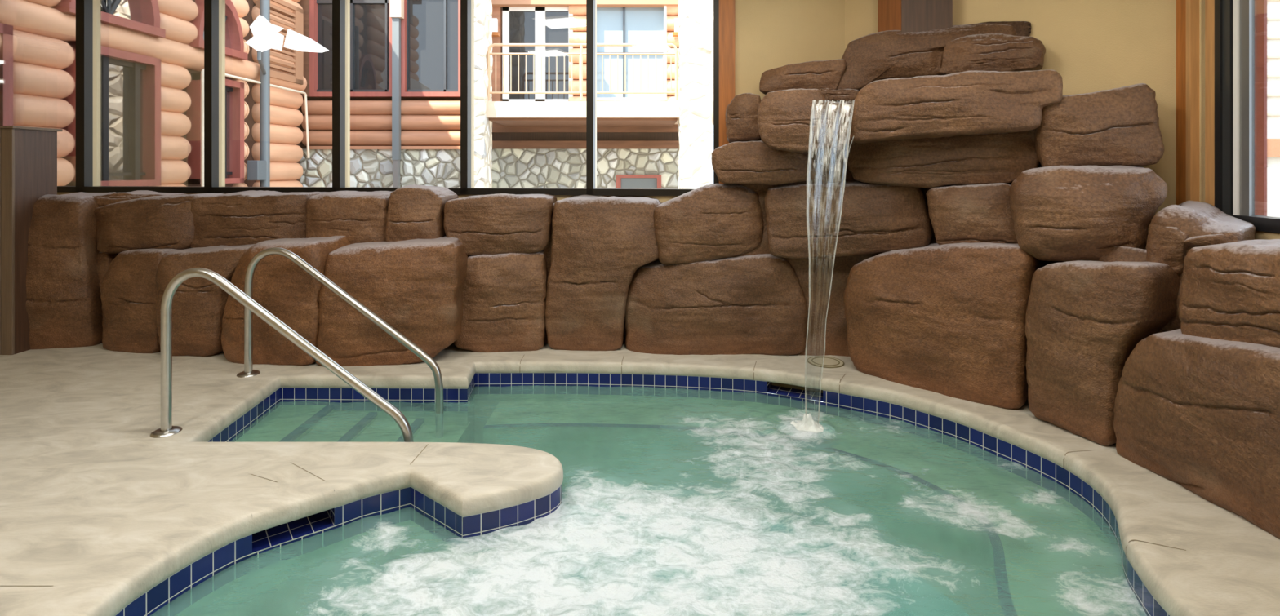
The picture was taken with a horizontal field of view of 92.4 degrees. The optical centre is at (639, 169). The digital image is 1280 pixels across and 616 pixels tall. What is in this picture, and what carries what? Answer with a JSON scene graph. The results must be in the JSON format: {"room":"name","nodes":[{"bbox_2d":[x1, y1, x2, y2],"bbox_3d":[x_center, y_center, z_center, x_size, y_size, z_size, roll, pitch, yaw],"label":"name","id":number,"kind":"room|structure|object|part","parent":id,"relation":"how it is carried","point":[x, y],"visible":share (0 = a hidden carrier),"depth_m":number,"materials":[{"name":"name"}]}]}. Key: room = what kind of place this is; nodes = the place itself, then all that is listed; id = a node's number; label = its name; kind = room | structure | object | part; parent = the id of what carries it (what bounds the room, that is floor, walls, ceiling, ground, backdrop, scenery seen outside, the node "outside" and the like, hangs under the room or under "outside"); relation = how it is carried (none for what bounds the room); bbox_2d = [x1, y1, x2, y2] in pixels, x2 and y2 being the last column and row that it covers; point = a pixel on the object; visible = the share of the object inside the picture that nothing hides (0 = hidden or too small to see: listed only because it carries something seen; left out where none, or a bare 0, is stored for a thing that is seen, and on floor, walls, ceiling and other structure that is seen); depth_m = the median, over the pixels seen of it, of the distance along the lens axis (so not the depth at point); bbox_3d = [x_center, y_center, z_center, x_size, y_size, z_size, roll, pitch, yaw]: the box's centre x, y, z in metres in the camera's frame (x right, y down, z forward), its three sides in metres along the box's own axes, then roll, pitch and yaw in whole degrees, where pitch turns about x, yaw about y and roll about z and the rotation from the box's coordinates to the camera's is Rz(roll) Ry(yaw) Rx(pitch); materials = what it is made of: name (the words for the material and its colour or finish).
{"room":"indoor hot tub","nodes":[
{"label":"indoor hot tub","id":0,"kind":"room"},
{"bbox_2d":[57,0,844,202],"bbox_3d":[-2.662,-0.225,5.644,8.734,3.350,0.200,0,0,8],"label":"wall","id":1,"kind":"structure","parent":0,"point":[770,34],"depth_m":5.01,"materials":[{"name":"beige paint"}]},
{"bbox_2d":[0,0,719,195],"bbox_3d":[-3.166,-0.990,5.669,7.728,2.420,0.170,0,0,8],"label":"window","id":2,"kind":"structure","parent":1,"relation":"in","point":[128,85],"depth_m":5.90,"materials":[{"name":"brown metal"}]},
{"bbox_3d":[-6.111,-0.812,6.114,1.433,1.975,0.006,0,0,8],"label":"pane","id":3,"kind":"part","parent":2,"relation":"part of","materials":[{"name":"clear glass"}]},
{"bbox_3d":[-4.678,-0.812,5.914,1.311,1.975,0.006,0,0,8],"label":"pane","id":4,"kind":"part","parent":2,"relation":"part of","materials":[{"name":"clear glass"}]},
{"bbox_3d":[-3.359,-0.812,5.729,1.236,1.975,0.006,0,0,8],"label":"pane","id":5,"kind":"part","parent":2,"relation":"part of","materials":[{"name":"clear glass"}]},
{"bbox_2d":[719,0,734,183],"bbox_3d":[0.716,-0.700,5.052,0.131,2.400,0.035,0,0,8],"label":"trim","id":6,"kind":"structure","parent":1,"relation":"attached to","point":[726,7],"depth_m":5.04,"materials":[{"name":"orange wood"}]},
{"bbox_2d":[445,202,662,343],"bbox_3d":[-2.422,0.810,5.129,6.824,1.220,0.415,0,0,4],"label":"wall","id":7,"kind":"structure","parent":0,"point":[547,251],"depth_m":4.93,"materials":[{"name":"brown stone"}]},
{"bbox_2d":[0,342,1279,615],"bbox_3d":[-1.650,1.874,2.550,11.700,0.951,8.100,0,0,0],"label":"floor","id":8,"kind":"structure","parent":0,"point":[97,511],"depth_m":2.85,"materials":[{"name":"concrete"}]},
{"bbox_2d":[0,125,62,355],"bbox_3d":[-5.104,0.536,4.803,0.790,1.728,0.395,0,0,0],"label":"tall cabinet","id":9,"kind":"object","parent":8,"relation":"on","point":[28,155],"visible":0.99,"depth_m":4.67,"materials":[{"name":"brown wood"}]},
{"bbox_2d":[25,191,115,349],"bbox_3d":[-4.632,0.823,4.999,0.613,1.261,0.536,0,0,-6],"label":"boulder","id":10,"kind":"object","parent":8,"relation":"on","point":[64,304],"visible":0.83,"depth_m":4.78,"materials":[{"name":"brown stone"}]},
{"bbox_2d":[97,251,118,293],"bbox_3d":[-4.385,1.069,5.149,0.282,0.836,0.467,0,0,9],"label":"boulder","id":11,"kind":"object","parent":8,"relation":"on","point":[104,260],"visible":0.14,"depth_m":4.94,"materials":[{"name":"brown stone"}]},
{"bbox_2d":[100,248,189,353],"bbox_3d":[-3.871,1.019,4.881,0.630,0.823,0.471,0,0,12],"label":"boulder","id":12,"kind":"object","parent":8,"relation":"on","point":[129,289],"visible":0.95,"depth_m":4.66,"materials":[{"name":"brown stone"}]},
{"bbox_2d":[93,192,228,253],"bbox_3d":[-3.950,0.439,5.031,0.946,0.486,0.518,0,0,5],"label":"boulder","id":13,"kind":"object","parent":12,"relation":"on","point":[164,221],"visible":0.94,"depth_m":4.80,"materials":[{"name":"brown stone"}]},
{"bbox_2d":[92,190,186,207],"bbox_3d":[-4.225,0.253,5.108,0.690,0.152,0.314,0,0,0],"label":"boulder","id":14,"kind":"object","parent":13,"relation":"on","point":[106,199],"visible":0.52,"depth_m":4.98,"materials":[{"name":"brown stone"}]},
{"bbox_2d":[155,244,254,356],"bbox_3d":[-3.268,1.008,4.793,0.781,0.860,0.523,0,0,0],"label":"boulder","id":15,"kind":"object","parent":8,"relation":"on","point":[198,305],"visible":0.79,"depth_m":4.57,"materials":[{"name":"brown stone"}]},
{"bbox_2d":[189,190,328,248],"bbox_3d":[-3.093,0.410,5.023,0.992,0.465,0.511,0,0,0],"label":"boulder","id":16,"kind":"object","parent":15,"relation":"on","point":[249,217],"visible":0.85,"depth_m":4.82,"materials":[{"name":"brown stone"}]},
{"bbox_2d":[150,267,413,442],"bbox_3d":[-1.893,1.043,3.265,1.394,1.037,0.138,0,0,0],"label":"handrail","id":17,"kind":"object","parent":8,"relation":"on","point":[166,429],"visible":0.98,"depth_m":3.24,"materials":[{"name":"metal"}]},
{"bbox_3d":[-2.521,1.391,3.265,0.138,0.016,0.138,0,0,0],"label":"plate","id":18,"kind":"part","parent":17,"relation":"part of","materials":[{"name":"metal"}]},
{"bbox_2d":[221,235,350,365],"bbox_3d":[-2.655,0.982,4.632,0.841,0.941,0.558,0,0,9],"label":"boulder","id":19,"kind":"object","parent":8,"relation":"on","point":[281,286],"visible":0.73,"depth_m":4.37,"materials":[{"name":"orange stone"}]},
{"bbox_2d":[305,191,393,244],"bbox_3d":[-2.296,0.422,4.992,0.701,0.496,0.542,0,0,0],"label":"boulder","id":20,"kind":"object","parent":19,"relation":"on","point":[360,217],"visible":0.77,"depth_m":4.75,"materials":[{"name":"brown stone"}]},
{"bbox_2d":[315,235,469,366],"bbox_3d":[-1.831,0.979,4.610,1.023,0.921,0.554,0,0,-4],"label":"boulder","id":21,"kind":"object","parent":8,"relation":"on","point":[415,286],"visible":0.89,"depth_m":4.37,"materials":[{"name":"brown stone"}]},
{"bbox_2d":[384,184,458,241],"bbox_3d":[-1.752,0.369,4.921,0.463,0.487,0.475,0,0,0],"label":"boulder","id":22,"kind":"object","parent":21,"relation":"on","point":[415,211],"visible":0.86,"depth_m":4.72,"materials":[{"name":"brown stone"}]},
{"bbox_2d":[454,250,547,352],"bbox_3d":[-1.099,1.029,4.906,0.732,0.802,0.509,0,0,-8],"label":"boulder","id":23,"kind":"object","parent":8,"relation":"on","point":[504,295],"visible":0.88,"depth_m":4.69,"materials":[{"name":"brown stone"}]},
{"bbox_2d":[443,193,556,255],"bbox_3d":[-1.129,0.433,4.967,0.872,0.490,0.551,0,0,0],"label":"boulder","id":24,"kind":"object","parent":23,"relation":"on","point":[497,224],"visible":0.96,"depth_m":4.73,"materials":[{"name":"brown stone"}]},
{"bbox_2d":[544,194,661,351],"bbox_3d":[-0.268,0.823,4.946,0.938,1.221,0.509,0,0,4],"label":"boulder","id":25,"kind":"object","parent":8,"relation":"on","point":[599,243],"visible":0.95,"depth_m":4.72,"materials":[{"name":"brown stone"}]},
{"bbox_2d":[234,400,1129,615],"bbox_3d":[-0.150,1.899,2.500,4.900,0.602,4.200,0,0,0],"label":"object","id":26,"kind":"object","parent":8,"relation":"in","point":[1025,572],"visible":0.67,"depth_m":3.62,"materials":[{"name":"liquid"}]},
{"bbox_2d":[236,247,443,438],"bbox_3d":[-2.011,1.153,4.066,1.487,1.244,0.139,0,0,11],"label":"handrail","id":27,"kind":"object","parent":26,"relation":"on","point":[248,371],"visible":1,"depth_m":4.10,"materials":[{"name":"metal"}]},
{"bbox_3d":[-2.674,1.391,4.190,0.138,0.016,0.138,0,0,0],"label":"plate","id":28,"kind":"part","parent":27,"relation":"part of","materials":[{"name":"metal"}]},
{"bbox_2d":[115,373,1169,615],"bbox_3d":[-0.166,1.850,2.505,4.548,0.740,3.910,0,0,0],"label":"hot tub","id":29,"kind":"object","parent":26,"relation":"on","point":[292,578],"visible":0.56,"depth_m":2.83,"materials":[{"name":"tile"}]},
{"bbox_2d":[251,489,334,553],"bbox_3d":[-1.517,1.526,2.662,0.306,0.248,0.200,0,0,-39],"label":"skimmer opening","id":30,"kind":"object","parent":29,"relation":"attached to","point":[296,529],"visible":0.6,"depth_m":2.64,"materials":[{"name":"blue tile"}]},
{"bbox_2d":[766,370,823,401],"bbox_3d":[1.087,1.526,4.257,0.382,0.248,0.140,0,0,26],"label":"skimmer opening","id":31,"kind":"object","parent":29,"relation":"attached to","point":[783,389],"visible":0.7,"depth_m":4.28,"materials":[{"name":"blue tile"}]},
{"bbox_3d":[1.117,1.481,4.320,0.342,0.158,0.168,0,0,0],"label":"panel","id":32,"kind":"part","parent":31,"relation":"part of","materials":[{"name":"plastic"}]},
{"bbox_2d":[241,386,1142,615],"bbox_3d":[-0.164,1.573,2.506,4.588,0.024,3.938,0,0,0],"label":"pool water","id":33,"kind":"object","parent":26,"relation":"in","point":[506,572],"visible":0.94,"depth_m":2.44,"materials":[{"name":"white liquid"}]},
{"bbox_2d":[777,413,835,438],"bbox_3d":[1.020,1.538,3.758,0.340,0.102,0.272,0,0,0],"label":"splash","id":34,"kind":"object","parent":33,"relation":"on","point":[807,424],"visible":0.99,"depth_m":3.71,"materials":[{"name":"liquid"}]},
{"bbox_2d":[805,99,854,350],"bbox_3d":[1.190,0.569,3.899,0.461,2.043,0.181,0,0,-28],"label":"waterfall","id":35,"kind":"object","parent":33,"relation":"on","point":[829,108],"visible":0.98,"depth_m":3.91,"materials":[{"name":"liquid"}]},
{"bbox_2d":[624,253,808,355],"bbox_3d":[0.573,1.057,4.813,1.433,0.829,0.489,0,0,8],"label":"boulder","id":36,"kind":"object","parent":8,"relation":"on","point":[756,304],"visible":0.86,"depth_m":4.61,"materials":[{"name":"brown stone"}]},
{"bbox_2d":[653,183,763,265],"bbox_3d":[0.533,0.423,4.823,0.862,0.631,0.480,0,0,8],"label":"boulder","id":37,"kind":"object","parent":36,"relation":"on","point":[714,221],"visible":0.99,"depth_m":4.62,"materials":[{"name":"brown stone"}]},
{"bbox_2d":[807,355,844,368],"bbox_3d":[1.346,1.396,4.447,0.260,0.011,0.260,0,0,0],"label":"lid","id":38,"kind":"object","parent":8,"relation":"on","point":[823,362],"visible":1,"depth_m":4.44,"materials":[{"name":"beige plastic"}]},
{"bbox_2d":[843,242,1047,409],"bbox_3d":[1.958,0.953,4.043,0.510,1.022,1.169,0,0,-45],"label":"boulder","id":39,"kind":"object","parent":8,"relation":"on","point":[948,320],"visible":0.9,"depth_m":3.78,"materials":[{"name":"orange stone"}]},
{"bbox_2d":[764,180,932,259],"bbox_3d":[1.530,0.373,4.524,1.182,0.581,0.495,0,0,17],"label":"boulder","id":40,"kind":"object","parent":39,"relation":"on","point":[870,218],"visible":0.94,"depth_m":4.33,"materials":[{"name":"brown stone"}]},
{"bbox_2d":[711,140,821,185],"bbox_3d":[0.958,-0.053,4.663,0.802,0.339,0.491,0,0,14],"label":"boulder","id":41,"kind":"object","parent":40,"relation":"on","point":[737,162],"visible":0.95,"depth_m":4.46,"materials":[{"name":"brown stone"}]},
{"bbox_2d":[725,93,761,142],"bbox_3d":[0.826,-0.398,4.816,0.307,0.381,0.417,0,0,9],"label":"boulder","id":42,"kind":"object","parent":41,"relation":"on","point":[741,113],"visible":0.93,"depth_m":4.63,"materials":[{"name":"brown stone"}]},
{"bbox_2d":[757,88,855,153],"bbox_3d":[1.189,-0.340,4.360,0.682,0.458,0.571,0,0,18],"label":"boulder","id":43,"kind":"object","parent":41,"relation":"on","point":[784,116],"visible":0.95,"depth_m":4.11,"materials":[{"name":"brown stone"}]},
{"bbox_2d":[819,88,858,105],"bbox_3d":[1.456,-0.517,4.509,0.342,0.174,0.320,0,0,15],"label":"boulder","id":44,"kind":"object","parent":43,"relation":"on","point":[848,95],"visible":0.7,"depth_m":4.36,"materials":[{"name":"brown stone"}]},
{"bbox_2d":[759,58,846,94],"bbox_3d":[1.240,-0.695,4.692,0.638,0.237,0.312,0,0,18],"label":"boulder","id":45,"kind":"object","parent":44,"relation":"on","point":[815,74],"visible":0.94,"depth_m":4.56,"materials":[{"name":"brown stone"}]},
{"bbox_2d":[835,21,1031,90],"bbox_3d":[2.030,-0.794,4.363,1.270,0.449,0.272,0,0,27],"label":"boulder","id":46,"kind":"object","parent":44,"relation":"on","point":[887,54],"visible":0.74,"depth_m":4.32,"materials":[{"name":"brown stone"}]},
{"bbox_2d":[925,182,1017,244],"bbox_3d":[2.221,0.297,4.009,0.594,0.428,0.485,0,0,43],"label":"boulder","id":47,"kind":"object","parent":39,"relation":"on","point":[970,213],"visible":0.87,"depth_m":3.84,"materials":[{"name":"brown stone"}]},
{"bbox_2d":[845,128,1039,188],"bbox_3d":[2.046,-0.078,4.207,1.327,0.411,0.507,0,0,38],"label":"boulder","id":48,"kind":"object","parent":47,"relation":"on","point":[993,157],"visible":0.8,"depth_m":4.01,"materials":[{"name":"brown stone"}]},
{"bbox_2d":[850,69,1062,143],"bbox_3d":[1.953,-0.393,3.873,1.197,0.430,0.310,0,0,24],"label":"boulder","id":49,"kind":"object","parent":48,"relation":"on","point":[971,102],"visible":0.99,"depth_m":3.75,"materials":[{"name":"brown stone"}]},
{"bbox_2d":[939,32,1045,75],"bbox_3d":[2.326,-0.751,4.073,0.630,0.307,0.235,0,0,28],"label":"boulder","id":50,"kind":"object","parent":49,"relation":"on","point":[1000,52],"visible":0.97,"depth_m":3.98,"materials":[{"name":"brown stone"}]},
{"bbox_2d":[1025,260,1180,446],"bbox_3d":[2.475,0.940,3.273,0.501,0.963,0.635,0,0,-23],"label":"boulder","id":51,"kind":"object","parent":8,"relation":"on","point":[1084,320],"visible":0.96,"depth_m":3.13,"materials":[{"name":"brown stone"}]},
{"bbox_2d":[1009,164,1167,262],"bbox_3d":[2.527,0.256,3.488,0.726,0.565,0.516,0,0,30],"label":"boulder","id":52,"kind":"object","parent":51,"relation":"on","point":[1060,213],"visible":0.98,"depth_m":3.32,"materials":[{"name":"brown stone"}]},
{"bbox_2d":[1035,83,1164,167],"bbox_3d":[2.712,-0.243,3.643,0.631,0.493,0.439,0,0,28],"label":"boulder","id":53,"kind":"object","parent":52,"relation":"on","point":[1120,126],"visible":0.88,"depth_m":3.48,"materials":[{"name":"brown stone"}]},
{"bbox_2d":[1158,316,1179,333],"bbox_3d":[2.701,0.670,3.161,0.203,0.382,0.358,0,0,44],"label":"boulder","id":54,"kind":"object","parent":51,"relation":"on","point":[1174,324],"visible":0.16,"depth_m":3.01,"materials":[{"name":"brown stone"}]},
{"bbox_2d":[1146,200,1255,275],"bbox_3d":[2.850,0.350,3.112,0.575,0.363,0.384,0,0,-42],"label":"boulder","id":55,"kind":"object","parent":54,"relation":"on","point":[1174,230],"visible":0.88,"depth_m":2.99,"materials":[{"name":"brown stone"}]},
{"bbox_2d":[1112,328,1279,539],"bbox_3d":[2.651,1.062,2.572,0.601,0.791,1.076,0,0,-7],"label":"boulder","id":56,"kind":"object","parent":8,"relation":"on","point":[1202,415],"visible":0.95,"depth_m":2.56,"materials":[{"name":"brown stone"}]},
{"bbox_2d":[1177,239,1279,347],"bbox_3d":[2.740,0.532,2.474,0.599,0.504,0.805,0,0,0],"label":"boulder","id":57,"kind":"object","parent":56,"relation":"on","point":[1230,291],"visible":0.98,"depth_m":2.56,"materials":[{"name":"brown stone"}]},
{"bbox_2d":[717,147,1065,356],"bbox_3d":[1.761,0.435,4.348,2.539,1.970,0.600,0,0,29],"label":"wall","id":58,"kind":"structure","parent":0,"point":[827,334],"depth_m":4.61,"materials":[{"name":"brown stone"}]},
{"bbox_2d":[877,0,952,78],"bbox_3d":[1.960,-1.200,4.418,0.524,1.400,0.213,0,0,41],"label":"wood post","id":59,"kind":"object","parent":58,"relation":"on","point":[904,15],"visible":0.27,"depth_m":4.34,"materials":[{"name":"brown wood"}]},
{"bbox_2d":[844,0,1176,249],"bbox_3d":[2.471,-0.225,4.334,2.031,3.350,0.200,0,0,42],"label":"wall","id":60,"kind":"structure","parent":0,"point":[1094,46],"depth_m":3.83,"materials":[{"name":"beige paint"}]},
{"bbox_2d":[1098,245,1186,328],"bbox_3d":[2.669,0.910,2.886,0.122,1.020,1.233,0,0,-16],"label":"wall","id":61,"kind":"structure","parent":0,"point":[1119,253],"depth_m":3.21,"materials":[{"name":"brown stone"}]},
{"bbox_2d":[1199,0,1279,239],"bbox_3d":[3.045,-0.225,2.230,0.150,3.350,2.706,0,0,8],"label":"wall","id":62,"kind":"structure","parent":0,"point":[1202,10],"depth_m":3.42,"materials":[{"name":"beige paint"}]},
{"bbox_2d":[1176,0,1186,204],"bbox_3d":[3.136,-0.725,3.527,0.030,2.350,0.098,0,0,8],"label":"trim","id":63,"kind":"structure","parent":62,"relation":"attached to","point":[1180,4],"depth_m":3.54,"materials":[{"name":"orange wood"}]},
{"bbox_2d":[1186,0,1199,201],"bbox_3d":[3.119,-0.725,3.462,0.045,2.350,0.036,0,0,8],"label":"trim","id":64,"kind":"structure","parent":62,"relation":"attached to","point":[1192,6],"depth_m":3.44,"materials":[{"name":"beige wood"}]},
{"bbox_2d":[1200,0,1214,206],"bbox_3d":[3.169,-0.725,3.370,0.080,2.350,0.109,0,0,8],"label":"trim","id":65,"kind":"structure","parent":62,"relation":"attached to","point":[1209,11],"depth_m":3.37,"materials":[{"name":"beige wood"}]},
{"bbox_2d":[1214,0,1279,233],"bbox_3d":[2.996,-0.922,2.104,0.112,2.455,2.445,0,0,8],"label":"window","id":66,"kind":"structure","parent":62,"relation":"in","point":[1247,32],"depth_m":3.14,"materials":[{"name":"black metal"}]},
{"bbox_3d":[2.958,-0.830,2.013,0.005,2.140,2.252,0,0,8],"label":"pane","id":67,"kind":"part","parent":66,"relation":"part of","materials":[{"name":"clear glass"}]},
{"label":"outside","id":68,"kind":"structure","parent":0,"visible":0},
{"bbox_3d":[0.000,1.700,33.250,80.000,0.200,53.500,0,0,0],"label":"ground","id":69,"kind":"structure","parent":68,"visible":0},
{"bbox_2d":[225,0,306,186],"bbox_3d":[-7.710,-1.775,8.700,2.580,6.750,6.600,0,0,0],"label":"building","id":70,"kind":"structure","parent":69,"relation":"on","point":[286,64],"depth_m":10.57,"materials":[{"name":"log wood"},{"name":"stone"},{"name":"dark glass"}]},
{"bbox_3d":[-6.658,-0.590,9.541,0.010,1.460,0.784,0,0,1],"label":"pane","id":71,"kind":"part","parent":70,"relation":"part of","materials":[{"name":"clear glass"}]},
{"bbox_3d":[-6.643,-2.256,9.531,0.009,0.731,0.864,0,0,1],"label":"pane","id":72,"kind":"part","parent":70,"relation":"part of","materials":[{"name":"clear glass"}]},
{"bbox_3d":[-6.613,-0.590,9.541,0.082,1.460,0.785,0,0,1],"label":"sash","id":73,"kind":"part","parent":70,"relation":"part of","materials":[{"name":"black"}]},
{"bbox_3d":[-6.563,-1.855,9.531,0.220,0.110,1.089,0,0,1],"label":"arch sill","id":74,"kind":"part","parent":70,"relation":"part of","materials":[{"name":"red wood"}]},
{"bbox_2d":[200,73,310,186],"bbox_3d":[-6.420,-0.495,10.410,0.074,1.991,2.823,0,0,1],"label":"conduit","id":75,"kind":"object","parent":70,"relation":"attached to","point":[226,74],"visible":0.48,"depth_m":10.17,"materials":[{"name":"beige"}]},
{"bbox_2d":[247,0,270,186],"bbox_3d":[-6.386,-0.800,10.302,0.180,4.800,0.395,0,0,0],"label":"drainpipe","id":76,"kind":"object","parent":70,"relation":"attached to","point":[257,170],"visible":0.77,"depth_m":10.36,"materials":[{"name":"grey metal"}]},
{"bbox_2d":[245,14,328,74],"bbox_3d":[-5.780,-2.006,9.775,1.684,0.831,0.670,0,0,27],"label":"lamp","id":77,"kind":"object","parent":76,"relation":"attached to","point":[266,35],"visible":1,"depth_m":9.60,"materials":[{"name":"white metal"}]},
{"bbox_3d":[-5.910,-2.141,9.660,0.534,0.559,0.120,0,0,0],"label":"lamp shade","id":78,"kind":"part","parent":77,"relation":"part of","materials":[{"name":"white"}]},
{"bbox_3d":[-5.251,-2.029,9.660,0.651,0.351,0.120,0,0,0],"label":"lamp shade","id":79,"kind":"part","parent":77,"relation":"part of","materials":[{"name":"white"}]},
{"bbox_3d":[-6.526,-2.335,11.139,0.190,1.430,1.121,0,0,1],"label":"louvre frame","id":80,"kind":"part","parent":70,"relation":"part of","materials":[{"name":"brown wood"}]},
{"bbox_2d":[298,0,713,188],"bbox_3d":[-2.336,-2.111,12.482,9.838,8.021,2.437,0,0,0],"label":"building","id":81,"kind":"structure","parent":69,"relation":"on","point":[522,140],"depth_m":12.08,"materials":[{"name":"stone"}]},
{"bbox_3d":[-6.567,-3.403,12.050,0.249,3.959,0.200,0,0,0],"label":"corner post","id":82,"kind":"part","parent":81,"relation":"part of","materials":[{"name":"wood"}]},
{"bbox_3d":[-5.683,-2.705,12.090,1.471,2.342,0.020,0,0,0],"label":"pane","id":83,"kind":"part","parent":81,"relation":"part of","materials":[{"name":"clear glass"}]},
{"bbox_3d":[-5.659,-2.688,12.055,1.464,2.322,0.050,0,0,0],"label":"sash","id":84,"kind":"part","parent":81,"relation":"part of","materials":[{"name":"grey metal"}]},
{"bbox_3d":[-4.979,-0.426,12.040,3.021,0.062,0.200,0,0,0],"label":"trim","id":85,"kind":"part","parent":81,"relation":"part of","materials":[{"name":"brown wood"}]},
{"bbox_2d":[390,0,404,187],"bbox_3d":[-4.697,-1.103,11.855,0.215,5.538,0.150,0,0,0],"label":"drainpipe","id":86,"kind":"object","parent":81,"relation":"attached to","point":[397,6],"visible":0.73,"depth_m":11.82,"materials":[{"name":"grey metal"}]},
{"bbox_3d":[-4.090,-2.688,12.055,1.046,2.322,0.050,0,0,0],"label":"sash","id":87,"kind":"part","parent":81,"relation":"part of","materials":[{"name":"glass"}]},
{"bbox_3d":[-4.107,-2.705,12.090,1.050,2.342,0.020,0,0,0],"label":"pane","id":88,"kind":"part","parent":81,"relation":"part of","materials":[{"name":"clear glass"}]},
{"bbox_2d":[491,17,499,36],"bbox_3d":[-3.083,-3.018,13.020,0.180,0.365,0.160,0,0,0],"label":"wall lantern","id":89,"kind":"object","parent":81,"relation":"attached to","point":[495,20],"visible":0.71,"depth_m":12.96,"materials":[{"name":"white glass"}]},
{"bbox_3d":[-3.088,-3.054,13.020,0.113,0.293,0.120,0,0,0],"label":"lantern glass","id":90,"kind":"part","parent":89,"relation":"part of","materials":[{"name":"white glass"}]},
{"bbox_3d":[-3.179,-2.456,13.300,0.344,2.204,0.200,0,0,0],"label":"log panel","id":91,"kind":"part","parent":81,"relation":"part of","materials":[{"name":"wood"}]},
{"bbox_3d":[-2.556,-2.481,13.280,0.565,1.916,0.020,0,0,0],"label":"door glass","id":92,"kind":"part","parent":81,"relation":"part of","materials":[{"name":"grey glass"}]},
{"bbox_3d":[-1.800,-2.481,13.280,0.508,1.916,0.020,0,0,0],"label":"door glass","id":93,"kind":"part","parent":81,"relation":"part of","materials":[{"name":"grey glass"}]},
{"bbox_2d":[487,43,677,100],"bbox_3d":[-1.085,-1.842,11.550,3.591,1.072,0.056,0,0,0],"label":"balcony railing","id":94,"kind":"object","parent":81,"relation":"attached to","point":[580,54],"visible":0.97,"depth_m":11.54,"materials":[{"name":"white metal"}]},
{"bbox_3d":[-1.105,-1.828,11.550,0.052,1.044,0.052,0,0,22],"label":"post","id":95,"kind":"part","parent":94,"relation":"part of","materials":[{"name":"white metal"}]},
{"bbox_3d":[-0.218,-2.550,13.235,1.470,2.068,0.050,0,0,0],"label":"sash","id":96,"kind":"part","parent":81,"relation":"part of","materials":[{"name":"grey metal"}]},
{"bbox_3d":[-0.219,-2.560,13.270,1.476,2.006,0.020,0,0,0],"label":"pane","id":97,"kind":"part","parent":81,"relation":"part of","materials":[{"name":"clear glass"}]},
{"bbox_3d":[-0.029,0.644,13.270,0.977,1.058,0.100,0,0,0],"label":"vent frame","id":98,"kind":"part","parent":81,"relation":"part of","materials":[{"name":"red metal"}]},
{"bbox_2d":[621,177,657,188],"bbox_3d":[-0.023,0.681,13.285,0.785,0.992,0.030,0,0,0],"label":"window","id":99,"kind":"structure","parent":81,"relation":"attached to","point":[626,183],"depth_m":13.27,"materials":[{"name":"grey"}]},
{"bbox_2d":[672,17,678,36],"bbox_3d":[0.788,-3.018,13.020,0.180,0.365,0.160,0,0,0],"label":"wall lantern","id":100,"kind":"object","parent":81,"relation":"attached to","point":[675,33],"visible":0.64,"depth_m":12.96,"materials":[{"name":"white glass"}]},
{"bbox_3d":[0.789,-3.054,13.020,0.113,0.293,0.120,0,0,0],"label":"lantern glass","id":101,"kind":"part","parent":100,"relation":"part of","materials":[{"name":"white glass"}]}
]}

